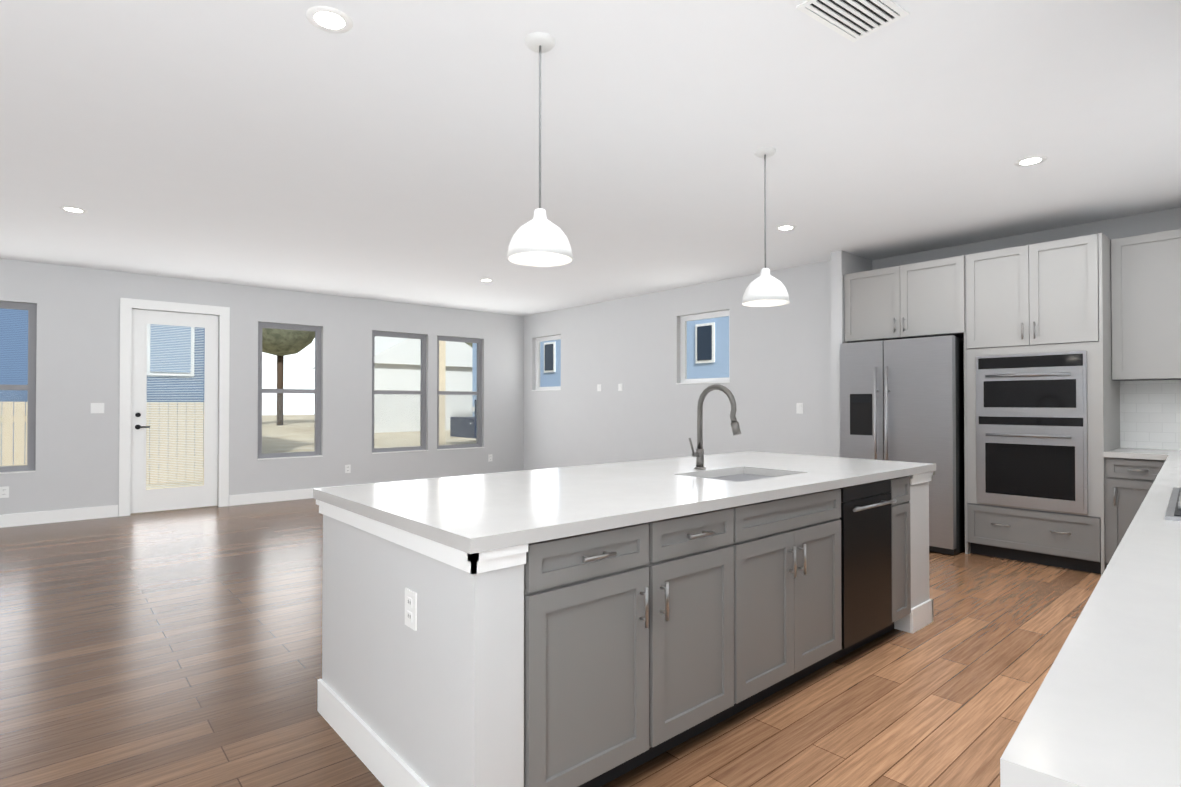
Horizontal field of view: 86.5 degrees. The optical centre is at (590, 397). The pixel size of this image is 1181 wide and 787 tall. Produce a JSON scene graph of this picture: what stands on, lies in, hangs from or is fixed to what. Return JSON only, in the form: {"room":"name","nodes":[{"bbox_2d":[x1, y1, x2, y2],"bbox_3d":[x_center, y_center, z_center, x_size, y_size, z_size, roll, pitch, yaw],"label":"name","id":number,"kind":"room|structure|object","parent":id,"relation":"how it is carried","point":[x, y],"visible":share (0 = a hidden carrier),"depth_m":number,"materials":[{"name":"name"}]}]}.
{"room":"kitchen","nodes":[
{"label":"kitchen","id":0,"kind":"room"},
{"bbox_2d":[0,259,523,515],"bbox_3d":[-5.124,-0.035,7.341,10.720,2.760,0.150,0,-1,-41],"label":"wall","id":1,"kind":"structure","parent":0,"point":[78,371],"depth_m":7.94,"materials":[{"name":"grey paint"}]},
{"bbox_2d":[0,486,8,497],"bbox_3d":[-6.023,0.977,6.445,0.075,0.115,0.008,0,-1,-41],"label":"electrical outlet","id":2,"kind":"object","parent":1,"relation":"attached to","point":[4,492],"visible":1,"depth_m":6.45,"materials":[{"name":"white plastic"}]},
{"bbox_2d":[0,301,36,473],"bbox_3d":[-6.205,-0.104,6.383,0.850,1.780,0.142,0,-1,-41],"label":"window","id":3,"kind":"structure","parent":1,"relation":"in","point":[30,465],"depth_m":6.64,"materials":[{"name":"clear glass"}]},
{"bbox_2d":[0,505,117,527],"bbox_3d":[-7.147,1.262,5.463,4.860,0.130,0.016,0,-1,-41],"label":"baseboard","id":4,"kind":"structure","parent":1,"relation":"attached to","point":[34,518],"depth_m":6.71,"materials":[{"name":"white wood"}]},
{"bbox_2d":[91,403,103,412],"bbox_3d":[-5.455,0.121,6.943,0.120,0.115,0.012,0,-1,-41],"label":"light switch","id":5,"kind":"object","parent":1,"relation":"attached to","point":[97,407],"visible":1,"depth_m":6.94,"materials":[{"name":"white plastic"}]},
{"bbox_2d":[130,309,217,513],"bbox_3d":[-4.931,0.163,7.468,0.870,2.343,0.099,0,-1,-41],"label":"door","id":6,"kind":"structure","parent":1,"relation":"in","point":[142,499],"depth_m":7.46,"materials":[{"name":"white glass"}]},
{"bbox_2d":[119,298,229,516],"bbox_3d":[-4.944,0.114,7.484,1.090,2.465,0.168,0,-1,-41],"label":"door frame","id":7,"kind":"structure","parent":1,"relation":"attached to","point":[127,305],"depth_m":7.33,"materials":[{"name":"white wood"}]},
{"bbox_2d":[258,322,322,459],"bbox_3d":[-3.981,-0.081,8.312,0.800,1.770,0.142,0,-1,-41],"label":"window","id":8,"kind":"structure","parent":1,"relation":"in","point":[316,391],"depth_m":8.36,"materials":[{"name":"clear glass"}]},
{"bbox_2d":[345,465,350,472],"bbox_3d":[-3.380,0.999,8.739,0.075,0.115,0.008,0,-1,-41],"label":"electrical outlet","id":9,"kind":"object","parent":1,"relation":"attached to","point":[347,468],"visible":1,"depth_m":8.74,"materials":[{"name":"white plastic"}]},
{"bbox_2d":[229,470,522,505],"bbox_3d":[-2.823,1.298,9.215,4.390,0.130,0.016,0,-1,-41],"label":"baseboard","id":10,"kind":"structure","parent":1,"relation":"attached to","point":[242,499],"depth_m":8.09,"materials":[{"name":"white wood"}]},
{"bbox_2d":[372,331,427,453],"bbox_3d":[-2.836,-0.071,9.305,0.870,1.770,0.142,0,-1,-41],"label":"window","id":11,"kind":"structure","parent":1,"relation":"in","point":[422,422],"depth_m":9.38,"materials":[{"name":"clear glass"}]},
{"bbox_2d":[437,336,483,449],"bbox_3d":[-2.081,-0.065,9.961,0.830,1.770,0.142,0,-1,-41],"label":"window","id":12,"kind":"structure","parent":1,"relation":"in","point":[478,425],"depth_m":10.05,"materials":[{"name":"clear glass"}]},
{"bbox_2d":[488,454,491,461],"bbox_3d":[-1.635,0.993,10.253,0.075,0.115,0.008,0,-1,-41],"label":"electrical outlet","id":13,"kind":"object","parent":1,"relation":"attached to","point":[489,457],"visible":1,"depth_m":10.24,"materials":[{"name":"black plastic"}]},
{"bbox_2d":[0,498,1100,786],"bbox_3d":[-1.365,1.356,3.248,11.050,0.100,11.240,0,-1,-41],"label":"floor","id":14,"kind":"structure","parent":0,"point":[172,648],"depth_m":2.94,"materials":[{"name":"brown wood"}]},
{"bbox_2d":[313,468,935,786],"bbox_3d":[0.443,0.864,3.121,3.074,0.880,1.292,0,-1,-41],"label":"kitchen island","id":15,"kind":"object","parent":14,"relation":"on","point":[591,626],"depth_m":2.13,"materials":[{"name":"grey wood"}]},
{"bbox_2d":[405,588,416,630],"bbox_3d":[-0.564,0.663,1.964,0.008,0.115,0.075,0,-1,-41],"label":"outlet","id":16,"kind":"object","parent":15,"relation":"attached to","point":[411,609],"visible":1,"depth_m":1.95,"materials":[{"name":"white plastic"}]},
{"bbox_2d":[313,452,935,547],"bbox_3d":[0.434,0.404,3.136,3.090,0.040,1.280,0,-1,-41],"label":"island countertop","id":17,"kind":"structure","parent":15,"relation":"on","point":[475,511],"depth_m":2.52,"materials":[{"name":"white stone"}]},
{"bbox_2d":[689,384,740,467],"bbox_3d":[0.643,0.159,3.272,0.120,0.454,0.292,0,-1,-41],"label":"faucet","id":18,"kind":"object","parent":17,"relation":"on","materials":[{"name":"silver metal"}]},
{"bbox_2d":[717,472,776,479],"bbox_3d":[0.766,0.531,3.172,0.608,0.236,0.408,0,-1,-41],"label":"sink","id":19,"kind":"object","parent":17,"relation":"in","point":[724,475],"depth_m":3.39,"materials":[{"name":"silver metal"}]},
{"bbox_2d":[840,335,964,554],"bbox_3d":[2.953,0.410,5.812,0.825,1.840,0.980,0,-1,-41],"label":"refrigerator","id":20,"kind":"object","parent":14,"relation":"on","point":[902,400],"visible":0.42,"depth_m":5.43,"materials":[{"name":"silver metal"}]},
{"bbox_2d":[960,233,1099,516],"bbox_3d":[3.687,0.059,5.143,0.638,2.530,0.912,0,-1,-41],"label":"tall cabinet","id":21,"kind":"object","parent":14,"relation":"on","point":[1072,376],"depth_m":4.94,"materials":[{"name":"grey wood"}]},
{"bbox_2d":[976,351,1087,513],"bbox_3d":[3.436,0.264,4.931,0.080,1.215,0.735,0,-1,-41],"label":"oven","id":22,"kind":"object","parent":21,"relation":"in","point":[1032,406],"depth_m":4.91,"materials":[{"name":"silver metal"}]},
{"bbox_2d":[1168,229,1180,452],"bbox_3d":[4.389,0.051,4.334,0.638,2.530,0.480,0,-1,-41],"label":"upper cabinet","id":23,"kind":"object","parent":14,"relation":"on","point":[1174,236],"depth_m":4.55,"materials":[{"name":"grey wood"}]},
{"bbox_2d":[0,0,1180,315],"bbox_3d":[-1.365,-1.514,3.275,11.050,0.120,11.240,0,-1,-41],"label":"ceiling","id":24,"kind":"structure","parent":0,"point":[384,150],"depth_m":3.50,"materials":[{"name":"white paint"}]},
{"bbox_2d":[59,206,87,212],"bbox_3d":[-3.967,-1.437,4.816,0.170,0.004,0.170,0,-1,-41],"label":"recessed light","id":25,"kind":"object","parent":24,"relation":"in","point":[72,209],"visible":1,"depth_m":4.80,"materials":[{"name":"white plastic"}]},
{"bbox_2d":[306,6,352,32],"bbox_3d":[-1.010,-1.460,2.431,0.170,0.004,0.170,0,-1,-41],"label":"recessed light","id":26,"kind":"object","parent":24,"relation":"in","point":[334,19],"visible":1,"depth_m":2.42,"materials":[{"name":"white plastic"}]},
{"bbox_2d":[480,279,493,281],"bbox_3d":[-1.255,-1.411,7.580,0.170,0.004,0.170,0,-1,-41],"label":"recessed light","id":27,"kind":"object","parent":24,"relation":"in","point":[487,280],"visible":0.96,"depth_m":7.58,"materials":[{"name":"white plastic"}]},
{"bbox_2d":[506,32,572,266],"bbox_3d":[-0.206,-1.011,2.568,0.272,0.900,0.272,0,-1,-41],"label":"pendant light","id":28,"kind":"object","parent":24,"relation":"hanging from","point":[539,239],"visible":1,"depth_m":2.52,"materials":[{"name":"white metal"}]},
{"bbox_2d":[742,147,789,306],"bbox_3d":[1.029,-1.000,3.693,0.272,0.900,0.272,0,-1,-41],"label":"pendant light","id":29,"kind":"object","parent":24,"relation":"hanging from","point":[765,289],"visible":1,"depth_m":3.64,"materials":[{"name":"white metal"}]},
{"bbox_2d":[775,225,795,230],"bbox_3d":[1.653,-1.433,5.311,0.170,0.004,0.170,0,-1,-41],"label":"recessed light","id":30,"kind":"object","parent":24,"relation":"in","point":[786,227],"visible":1,"depth_m":5.29,"materials":[{"name":"white plastic"}]},
{"bbox_2d":[796,0,908,42],"bbox_3d":[0.991,-1.458,2.367,0.380,0.009,0.230,0,-1,-36],"label":"ceiling vent","id":31,"kind":"object","parent":24,"relation":"in","point":[853,21],"visible":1,"depth_m":2.39,"materials":[{"name":"white plastic"}]},
{"bbox_2d":[1014,155,1046,166],"bbox_3d":[2.698,-1.447,3.848,0.170,0.004,0.170,0,-1,-41],"label":"recessed light","id":32,"kind":"object","parent":24,"relation":"in","point":[1030,160],"visible":1,"depth_m":3.85,"materials":[{"name":"white plastic"}]},
{"bbox_2d":[524,260,831,469],"bbox_3d":[0.791,-0.023,8.588,0.150,2.760,5.720,0,-1,-41],"label":"wall","id":33,"kind":"structure","parent":0,"point":[780,362],"depth_m":8.15,"materials":[{"name":"grey paint"}]},
{"bbox_2d":[532,335,560,390],"bbox_3d":[-0.679,-0.552,10.263,0.142,0.890,0.770,0,-1,-41],"label":"window","id":34,"kind":"structure","parent":33,"relation":"in","point":[542,339],"depth_m":10.50,"materials":[{"name":"white plastic"}]},
{"bbox_2d":[676,310,729,383],"bbox_3d":[1.431,-0.610,7.832,0.142,0.880,0.830,0,-1,-41],"label":"window","id":35,"kind":"structure","parent":33,"relation":"in","point":[683,349],"depth_m":8.02,"materials":[{"name":"white plastic"}]},
{"bbox_2d":[796,403,802,413],"bbox_3d":[2.256,0.120,6.773,0.012,0.115,0.075,0,-1,-41],"label":"light switch","id":36,"kind":"object","parent":33,"relation":"attached to","point":[799,408],"visible":1,"depth_m":6.77,"materials":[{"name":"white plastic"}]},
{"bbox_2d":[831,250,871,456],"bbox_3d":[2.705,-0.044,6.390,0.800,2.760,0.110,0,-1,-41],"label":"wall","id":37,"kind":"structure","parent":0,"point":[843,263],"depth_m":6.14,"materials":[{"name":"grey paint"}]},
{"bbox_2d":[872,207,1180,449],"bbox_3d":[4.186,-0.056,5.179,0.150,2.760,3.660,0,-1,-41],"label":"wall","id":38,"kind":"structure","parent":0,"point":[1146,223],"depth_m":5.29,"materials":[{"name":"grey paint"}]},
{"bbox_2d":[844,256,959,342],"bbox_3d":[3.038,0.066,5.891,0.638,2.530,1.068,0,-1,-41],"label":"upper cabinet","id":39,"kind":"object","parent":38,"relation":"attached to","point":[921,299],"depth_m":5.68,"materials":[{"name":"wood"}]},
{"bbox_2d":[1100,231,1167,472],"bbox_3d":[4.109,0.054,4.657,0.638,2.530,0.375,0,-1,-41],"label":"upper cabinet","id":40,"kind":"object","parent":38,"relation":"attached to","point":[1133,269],"depth_m":4.72,"materials":[{"name":"wood"}]},
{"bbox_2d":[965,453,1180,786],"bbox_3d":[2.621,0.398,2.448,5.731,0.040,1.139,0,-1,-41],"label":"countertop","id":41,"kind":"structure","parent":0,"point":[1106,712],"depth_m":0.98,"materials":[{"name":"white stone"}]},
{"bbox_2d":[1165,487,1180,520],"bbox_3d":[2.245,0.352,2.049,0.942,0.045,0.596,0,-1,-41],"label":"cooktop","id":42,"kind":"object","parent":41,"relation":"in","point":[1172,496],"depth_m":2.10,"materials":[{"name":"silver metal"}]},
{"label":"outside","id":43,"kind":"structure","parent":0,"visible":0},
{"bbox_2d":[146,415,475,489],"bbox_3d":[-19.824,1.800,22.418,120.000,0.020,120.000,0,-1,-41],"label":"ground","id":44,"kind":"structure","parent":43,"point":[292,444],"depth_m":27.97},
{"bbox_2d":[0,308,204,469],"bbox_3d":[-18.500,-1.595,13.524,18.900,6.600,9.600,0,-1,-41],"label":"house","id":45,"kind":"structure","parent":44,"relation":"on","point":[18,348],"depth_m":14.62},
{"bbox_2d":[0,341,445,483],"bbox_3d":[-11.020,-0.037,8.123,18.540,3.380,3.060,0,-1,-41],"label":"fence","id":46,"kind":"object","parent":44,"relation":"on","point":[442,356],"depth_m":12.37,"materials":[{"name":"beige wood"}]},
{"bbox_2d":[262,328,472,424],"bbox_3d":[-11.335,-4.100,53.906,43.576,12.387,11.125,0,-1,-41],"label":"trees","id":47,"kind":"object","parent":44,"relation":"on","point":[294,341],"depth_m":43.61,"materials":[{"name":"green plant"}]},
{"bbox_2d":[311,336,471,432],"bbox_3d":[-11.500,-1.102,38.793,8.600,6.100,8.600,0,-1,-41],"label":"house","id":48,"kind":"structure","parent":44,"relation":"on","point":[455,374],"depth_m":34.74,"materials":[{"name":"white paint"}]},
{"bbox_2d":[450,400,476,437],"bbox_3d":[-3.122,0.964,24.845,4.400,1.700,1.820,0,-1,-41],"label":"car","id":49,"kind":"object","parent":44,"relation":"on","point":[465,432],"depth_m":23.39,"materials":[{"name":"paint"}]},
{"bbox_2d":[471,316,728,415],"bbox_3d":[5.707,-1.500,23.421,9.600,6.600,24.600,0,-1,-41],"label":"neighboring building","id":50,"kind":"structure","parent":44,"relation":"on","point":[718,334],"depth_m":19.30,"materials":[{"name":"blue"}]}
]}

